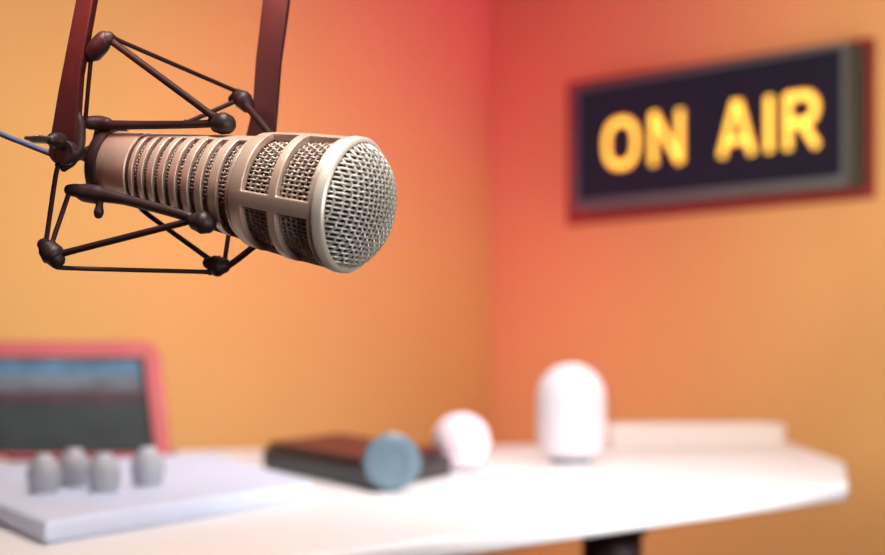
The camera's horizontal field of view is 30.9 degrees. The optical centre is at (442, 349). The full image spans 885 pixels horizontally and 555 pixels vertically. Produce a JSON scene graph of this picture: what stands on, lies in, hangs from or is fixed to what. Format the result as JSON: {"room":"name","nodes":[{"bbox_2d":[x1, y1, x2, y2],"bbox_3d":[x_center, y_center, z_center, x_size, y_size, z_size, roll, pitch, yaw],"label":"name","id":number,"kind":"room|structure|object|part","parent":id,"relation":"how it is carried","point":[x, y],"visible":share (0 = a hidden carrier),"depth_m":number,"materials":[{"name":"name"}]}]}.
{"room":"studio","nodes":[
{"label":"studio","id":0,"kind":"room"},
{"bbox_2d":[0,0,489,554],"bbox_3d":[-1.135,-0.462,2.038,3.200,2.660,0.080,0,0,-41],"label":"wall","id":1,"kind":"structure","parent":0,"point":[272,347],"depth_m":2.74,"materials":[{"name":"orange paint"}]},
{"bbox_2d":[490,0,884,554],"bbox_3d":[1.511,-0.462,1.519,0.080,2.660,4.200,0,0,-41],"label":"wall","id":2,"kind":"structure","parent":0,"point":[773,314],"depth_m":2.70,"materials":[{"name":"orange paint"}]},
{"bbox_2d":[567,37,875,225],"bbox_3d":[0.421,-0.356,2.650,0.057,0.260,0.648,0,0,-41],"label":"sign","id":3,"kind":"object","parent":2,"relation":"attached to","point":[797,126],"visible":1,"depth_m":2.58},
{"bbox_3d":[0.422,-0.358,2.616,0.003,0.197,0.549,0,0,-41],"label":"sign panel","id":4,"kind":"part","parent":3,"relation":"part of","materials":[{"name":"black plastic"}]},
{"bbox_3d":[0.313,-1.822,0.368,5.527,0.060,5.624,0,0,0],"label":"ceiling","id":5,"kind":"structure","parent":0,"visible":0},
{"bbox_2d":[24,0,290,276],"bbox_3d":[-0.116,-0.915,0.686,0.105,1.767,0.091,0,0,0],"label":"mount","id":6,"kind":"object","parent":5,"relation":"hanging from","point":[66,141],"visible":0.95,"depth_m":0.67,"materials":[{"name":"metal"}]},
{"bbox_2d":[0,131,49,156],"bbox_3d":[-0.177,-0.934,0.686,0.129,1.708,0.031,0,0,0],"label":"microphone cable","id":7,"kind":"object","parent":6,"relation":"attached to","point":[4,135],"visible":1,"depth_m":0.68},
{"bbox_3d":[-0.162,-0.061,0.665,0.008,0.035,0.003,0,0,-24],"label":"elastic cord","id":8,"kind":"part","parent":6,"relation":"part of","materials":[{"name":"black rubber"}]},
{"bbox_3d":[-0.159,-0.055,0.667,0.003,0.025,0.013,0,0,29],"label":"elastic cord","id":9,"kind":"part","parent":6,"relation":"part of","materials":[{"name":"black rubber"}]},
{"bbox_3d":[-0.151,-0.128,0.667,0.029,0.101,0.004,0,0,22],"label":"yoke arm","id":10,"kind":"part","parent":6,"relation":"part of"},
{"bbox_3d":[-0.149,-0.110,0.671,0.003,0.026,0.013,0,0,-26],"label":"elastic cord","id":11,"kind":"part","parent":6,"relation":"part of","materials":[{"name":"black rubber"}]},
{"bbox_3d":[-0.129,-0.046,0.654,0.065,0.017,0.004,0,0,14],"label":"elastic cord","id":12,"kind":"part","parent":6,"relation":"part of","materials":[{"name":"black rubber"}]},
{"bbox_3d":[-0.130,-0.034,0.676,0.069,0.004,0.003,0,0,-26],"label":"elastic cord","id":13,"kind":"part","parent":6,"relation":"part of","materials":[{"name":"black rubber"}]},
{"bbox_3d":[-0.116,-0.112,0.660,0.049,0.037,0.004,0,0,8],"label":"elastic cord","id":14,"kind":"part","parent":6,"relation":"part of","materials":[{"name":"black rubber"}]},
{"bbox_3d":[-0.116,-0.051,0.695,0.039,0.029,0.003,0,0,16],"label":"elastic cord","id":15,"kind":"part","parent":6,"relation":"part of","materials":[{"name":"black rubber"}]},
{"bbox_3d":[-0.114,-0.122,0.688,0.003,0.018,0.069,0,0,44],"label":"elastic cord","id":16,"kind":"part","parent":6,"relation":"part of","materials":[{"name":"black rubber"}]},
{"bbox_3d":[-0.101,-0.104,0.701,0.003,0.016,0.032,0,0,42],"label":"elastic cord","id":17,"kind":"part","parent":6,"relation":"part of","materials":[{"name":"black rubber"}]},
{"bbox_3d":[-0.093,-0.045,0.692,0.003,0.018,0.007,0,0,22],"label":"elastic cord","id":18,"kind":"part","parent":6,"relation":"part of","materials":[{"name":"black rubber"}]},
{"bbox_3d":[-0.086,-0.041,0.689,0.021,0.016,0.004,0,0,7],"label":"elastic cord","id":19,"kind":"part","parent":6,"relation":"part of","materials":[{"name":"black rubber"}]},
{"bbox_2d":[95,131,396,273],"bbox_3d":[-0.086,-0.062,0.654,0.137,0.063,0.056,0,0,19],"label":"microphone","id":20,"kind":"object","parent":6,"relation":"attached to","point":[329,202],"visible":0.96,"depth_m":0.63,"materials":[{"name":"silver metal"}]},
{"bbox_2d":[324,143,396,268],"bbox_3d":[-0.030,-0.057,0.633,0.019,0.050,0.051,0,0,26],"label":"grille","id":21,"kind":"object","parent":20,"relation":"attached to","point":[360,194],"depth_m":0.62,"materials":[{"name":"metal"}]},
{"bbox_3d":[-0.080,-0.099,0.699,0.005,0.025,0.031,0,0,-39],"label":"elastic cord","id":22,"kind":"part","parent":6,"relation":"part of","materials":[{"name":"black rubber"}]},
{"bbox_3d":[-0.078,-0.140,0.726,0.028,0.108,0.004,0,0,8],"label":"yoke arm","id":23,"kind":"part","parent":6,"relation":"part of"},
{"bbox_3d":[0.313,0.898,0.368,5.527,0.060,5.624,0,0,0],"label":"floor","id":24,"kind":"structure","parent":0,"visible":0},
{"bbox_2d":[0,441,847,554],"bbox_3d":[-0.341,0.498,1.394,1.659,0.740,1.760,0,0,0],"label":"desk","id":25,"kind":"object","parent":24,"relation":"on","point":[517,497],"visible":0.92,"depth_m":1.34,"materials":[{"name":"white laminate"}]},
{"bbox_2d":[0,341,175,460],"bbox_3d":[-0.485,0.059,1.885,0.336,0.138,0.131,0,0,-6],"label":"monitor","id":26,"kind":"object","parent":25,"relation":"on","point":[94,397],"visible":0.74,"depth_m":1.83,"materials":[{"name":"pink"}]},
{"bbox_2d":[0,447,311,543],"bbox_3d":[-0.291,0.104,1.393,0.322,0.048,0.673,0,0,-19],"label":"control surface","id":27,"kind":"object","parent":25,"relation":"on","point":[76,496],"visible":1,"depth_m":1.26,"materials":[{"name":"white plastic"}]},
{"bbox_3d":[-0.313,0.098,1.256,0.027,0.027,0.027,0,0,0],"label":"knob","id":28,"kind":"part","parent":27,"relation":"part of","materials":[{"name":"grey plastic"}]},
{"bbox_3d":[-0.302,0.098,1.312,0.028,0.028,0.028,0,0,0],"label":"knob","id":29,"kind":"part","parent":27,"relation":"part of","materials":[{"name":"grey plastic"}]},
{"bbox_3d":[-0.268,0.098,1.265,0.027,0.027,0.027,0,0,0],"label":"knob","id":30,"kind":"part","parent":27,"relation":"part of","materials":[{"name":"grey plastic"}]},
{"bbox_3d":[-0.243,0.098,1.321,0.028,0.028,0.028,0,0,0],"label":"knob","id":31,"kind":"part","parent":27,"relation":"part of","materials":[{"name":"grey plastic"}]},
{"bbox_2d":[263,433,450,491],"bbox_3d":[-0.090,0.101,1.672,0.148,0.054,0.499,0,0,-22],"label":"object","id":32,"kind":"object","parent":25,"relation":"on","point":[388,461],"visible":1,"depth_m":1.55,"materials":[{"name":"black plastic"}]},
{"bbox_3d":[-0.093,0.102,1.681,0.132,0.006,0.445,0,0,-24],"label":"device lid","id":33,"kind":"part","parent":32,"relation":"part of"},
{"bbox_2d":[431,412,490,471],"bbox_3d":[0.020,0.097,1.693,0.064,0.062,0.064,0,0,0],"label":"round ornament","id":34,"kind":"object","parent":25,"relation":"on","point":[464,437],"visible":0.84,"depth_m":1.67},
{"bbox_2d":[536,363,605,463],"bbox_3d":[0.146,0.071,1.812,0.079,0.113,0.079,0,0,0],"label":"lamp","id":35,"kind":"object","parent":25,"relation":"on","point":[570,397],"visible":1,"depth_m":1.78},
{"bbox_3d":[0.153,0.506,1.442,0.086,0.724,0.086,0,0,0],"label":"leg","id":36,"kind":"part","parent":25,"relation":"part of","materials":[{"name":"black metal"}]},
{"bbox_2d":[604,422,784,446],"bbox_3d":[0.331,0.114,2.165,0.246,0.029,0.086,0,0,-5],"label":"paper stack","id":37,"kind":"object","parent":25,"relation":"on","point":[618,434],"visible":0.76,"depth_m":2.12,"materials":[{"name":"white paper"}]}
]}

